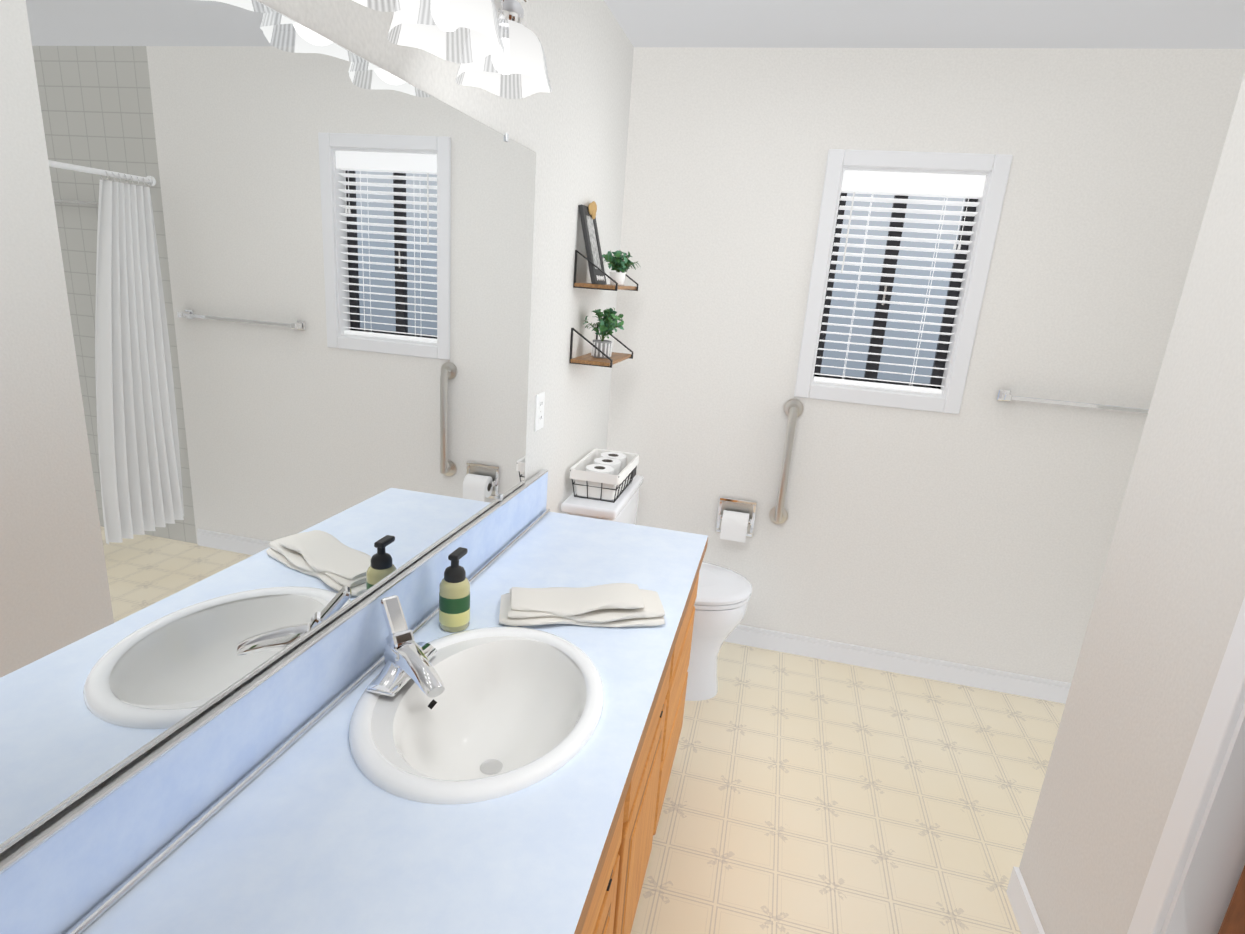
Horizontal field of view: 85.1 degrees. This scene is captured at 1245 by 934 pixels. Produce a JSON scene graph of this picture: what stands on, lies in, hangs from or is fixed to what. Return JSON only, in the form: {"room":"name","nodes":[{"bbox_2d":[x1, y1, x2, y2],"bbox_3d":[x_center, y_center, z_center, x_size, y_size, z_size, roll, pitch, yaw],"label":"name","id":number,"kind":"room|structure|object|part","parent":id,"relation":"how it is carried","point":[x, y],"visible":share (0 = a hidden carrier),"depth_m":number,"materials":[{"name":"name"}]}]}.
{"room":"bathroom","nodes":[
{"label":"bathroom","id":0,"kind":"room"},
{"bbox_2d":[1,0,633,853],"bbox_3d":[-0.442,-0.102,1.583,0.120,2.440,3.164,8,16,12],"label":"wall","id":1,"kind":"structure","parent":0,"point":[571,128],"depth_m":2.10,"materials":[{"name":"beige paint"}]},
{"bbox_2d":[0,0,535,853],"bbox_3d":[-0.457,-0.193,1.134,0.011,0.925,1.677,8,16,12],"label":"wall mirror","id":2,"kind":"object","parent":1,"relation":"attached to","point":[264,312],"visible":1,"depth_m":0.86,"materials":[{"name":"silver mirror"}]},
{"bbox_2d":[352,0,551,98],"bbox_3d":[-0.317,-0.765,0.940,0.215,0.246,0.904,8,16,12],"label":"vanity light bar","id":3,"kind":"object","parent":1,"relation":"attached to","point":[495,47],"visible":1,"depth_m":1.16,"materials":[{"name":"white glass"}]},
{"bbox_3d":[-0.331,-0.668,0.855,0.182,0.104,0.182,8,16,12],"label":"wall lamp shade","id":4,"kind":"part","parent":3,"relation":"part of","materials":[{"name":"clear glass"}]},
{"bbox_3d":[-0.277,-0.724,1.071,0.182,0.104,0.182,8,16,12],"label":"wall lamp shade","id":5,"kind":"part","parent":3,"relation":"part of","materials":[{"name":"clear glass"}]},
{"bbox_3d":[-0.224,-0.780,1.288,0.182,0.104,0.182,8,16,12],"label":"wall lamp shade","id":6,"kind":"part","parent":3,"relation":"part of","materials":[{"name":"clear glass"}]},
{"bbox_2d":[535,392,544,430],"bbox_3d":[-0.256,-0.173,2.104,0.007,0.114,0.070,8,16,12],"label":"electrical outlet plate","id":7,"kind":"object","parent":1,"relation":"attached to","point":[539,411],"visible":1,"depth_m":2.10,"materials":[{"name":"white plastic"}]},
{"bbox_2d":[570,307,632,367],"bbox_3d":[-0.059,-0.483,2.460,0.161,0.196,0.350,8,16,12],"label":"shelf","id":8,"kind":"object","parent":1,"relation":"attached to","point":[601,354],"visible":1,"depth_m":2.40,"materials":[{"name":"brown wood"}]},
{"bbox_2d":[591,339,612,358],"bbox_3d":[-0.075,-0.423,2.432,0.073,0.060,0.071,8,16,12],"label":"pot","id":9,"kind":"object","parent":8,"relation":"on","point":[605,346],"depth_m":2.41,"materials":[{"name":"grey ceramic"}]},
{"bbox_2d":[573,201,640,290],"bbox_3d":[-0.035,-0.771,2.380,0.170,0.288,0.350,8,16,12],"label":"shelf","id":10,"kind":"object","parent":1,"relation":"attached to","point":[619,261],"visible":1,"depth_m":2.31,"materials":[{"name":"brown wood"}]},
{"bbox_2d":[578,201,606,284],"bbox_3d":[-0.100,-0.763,2.308,0.075,0.274,0.150,8,16,12],"label":"picture frame","id":11,"kind":"object","parent":10,"relation":"attached to","point":[587,215],"depth_m":2.28,"materials":[{"name":"grey"}]},
{"bbox_2d":[601,250,640,285],"bbox_3d":[-0.007,-0.729,2.479,0.147,0.125,0.129,8,16,12],"label":"plant","id":12,"kind":"object","parent":10,"relation":"on","point":[619,262],"depth_m":2.47,"materials":[{"name":"green plant"}]},
{"bbox_2d":[630,642,1064,933],"bbox_3d":[1.010,1.432,1.208,3.490,0.100,3.944,8,16,12],"label":"floor","id":13,"kind":"structure","parent":0,"point":[806,795],"depth_m":2.19,"materials":[{"name":"beige tile"}]},
{"bbox_2d":[0,469,707,933],"bbox_3d":[-0.264,0.750,1.304,0.558,0.976,2.064,8,16,12],"label":"bathroom vanity","id":14,"kind":"object","parent":13,"relation":"on","point":[390,757],"visible":1,"depth_m":1.01,"materials":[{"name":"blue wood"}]},
{"bbox_2d":[366,595,445,697],"bbox_3d":[-0.379,0.325,1.242,0.178,0.131,0.168,8,16,12],"label":"faucet","id":15,"kind":"object","parent":14,"relation":"on","point":[409,664],"depth_m":1.22,"materials":[{"name":"silver metal"}]},
{"bbox_2d":[439,547,469,631],"bbox_3d":[-0.359,0.264,1.459,0.065,0.169,0.072,8,16,12],"label":"soap bottle","id":16,"kind":"object","parent":14,"relation":"on","point":[454,600],"visible":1,"depth_m":1.44,"materials":[{"name":"beige plastic"}]},
{"bbox_2d":[348,626,603,809],"bbox_3d":[-0.254,0.483,1.245,0.426,0.160,0.516,8,16,12],"label":"sink basin","id":17,"kind":"object","parent":14,"relation":"in","point":[517,722],"depth_m":1.27,"materials":[{"name":"white ceramic"}]},
{"bbox_2d":[499,583,664,626],"bbox_3d":[-0.094,0.312,1.565,0.371,0.053,0.153,2,16,-8],"label":"folded towel","id":18,"kind":"object","parent":14,"relation":"on","point":[620,605],"visible":1,"depth_m":1.53,"materials":[{"name":"white fabric"}]},
{"bbox_2d":[561,475,751,700],"bbox_3d":[0.149,0.493,2.694,0.709,0.788,0.490,8,16,12],"label":"toilet","id":19,"kind":"object","parent":13,"relation":"on","point":[722,599],"visible":0.27,"depth_m":2.57,"materials":[{"name":"white ceramic"}]},
{"bbox_2d":[569,449,638,502],"bbox_3d":[-0.065,0.030,2.616,0.190,0.111,0.346,8,16,12],"label":"wire basket","id":20,"kind":"object","parent":19,"relation":"on","point":[600,474],"visible":1,"depth_m":2.50,"materials":[{"name":"black metal"}]},
{"bbox_2d":[604,0,1244,48],"bbox_3d":[1.193,-1.009,0.530,3.490,0.100,3.944,8,16,12],"label":"ceiling","id":21,"kind":"structure","parent":0,"point":[1176,24],"depth_m":2.19,"materials":[{"name":"paint"}]},
{"bbox_2d":[607,47,1244,682],"bbox_3d":[1.604,-0.247,2.656,3.370,2.440,0.121,8,16,12],"label":"wall","id":22,"kind":"structure","parent":0,"point":[979,529],"depth_m":2.67,"materials":[{"name":"beige paint"}]},
{"bbox_2d":[716,497,756,542],"bbox_3d":[0.489,0.232,2.937,0.164,0.164,0.103,8,16,12],"label":"paper holder","id":23,"kind":"object","parent":22,"relation":"attached to","point":[735,519],"visible":1,"depth_m":2.93,"materials":[{"name":"white paper"}]},
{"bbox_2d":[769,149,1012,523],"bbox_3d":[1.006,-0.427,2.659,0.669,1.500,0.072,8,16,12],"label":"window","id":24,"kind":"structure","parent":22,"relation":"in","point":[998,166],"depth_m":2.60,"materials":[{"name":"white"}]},
{"bbox_3d":[0.686,-0.009,2.846,0.080,0.550,0.072,8,16,12],"label":"steel grab rail","id":25,"kind":"part","parent":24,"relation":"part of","materials":[{"name":"silver metal"}]},
{"bbox_2d":[813,170,985,393],"bbox_3d":[1.058,-0.711,2.645,0.497,0.804,0.065,8,16,12],"label":"window blind","id":26,"kind":"object","parent":24,"relation":"attached to","point":[947,186],"visible":1,"depth_m":2.60,"materials":[{"name":"white plastic"}]},
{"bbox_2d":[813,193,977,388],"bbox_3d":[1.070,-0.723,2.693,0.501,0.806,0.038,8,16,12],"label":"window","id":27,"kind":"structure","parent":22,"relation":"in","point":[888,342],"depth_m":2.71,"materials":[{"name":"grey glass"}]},
{"bbox_2d":[724,624,1070,703],"bbox_3d":[0.975,0.827,3.019,2.280,0.092,0.014,8,16,12],"label":"baseboard","id":28,"kind":"structure","parent":22,"relation":"attached to","point":[901,663],"depth_m":2.96,"materials":[{"name":"white wood"}]},
{"bbox_2d":[997,389,1148,413],"bbox_3d":[1.774,-0.228,2.522,0.684,0.044,0.062,8,16,12],"label":"bar","id":29,"kind":"object","parent":22,"relation":"attached to","point":[1005,395],"visible":0.54,"depth_m":2.52,"materials":[{"name":"silver metal"}]},
{"bbox_2d":[1019,73,1244,933],"bbox_3d":[1.017,0.248,0.715,0.100,2.440,1.802,8,16,12],"label":"wall","id":30,"kind":"structure","parent":0,"point":[1169,598],"depth_m":1.40,"materials":[{"name":"beige paint"}]},
{"bbox_2d":[1006,866,1044,933],"bbox_3d":[1.031,1.209,1.662,0.013,0.090,0.480,8,16,12],"label":"baseboard","id":31,"kind":"structure","parent":30,"relation":"attached to","point":[1024,910],"depth_m":1.80,"materials":[{"name":"white wood"}]},
{"bbox_2d":[1127,597,1244,933],"bbox_3d":[1.015,0.400,0.828,0.116,2.088,0.692,8,16,12],"label":"door frame","id":32,"kind":"structure","parent":30,"relation":"attached to","point":[1195,872],"depth_m":1.19,"materials":[{"name":"white wood"}]},
{"bbox_2d":[1218,865,1244,933],"bbox_3d":[1.210,0.415,0.914,0.356,2.016,0.288,8,16,12],"label":"closet door leaf","id":33,"kind":"structure","parent":30,"relation":"in","point":[1233,921],"depth_m":1.16,"materials":[{"name":"brown wood"}]}
]}

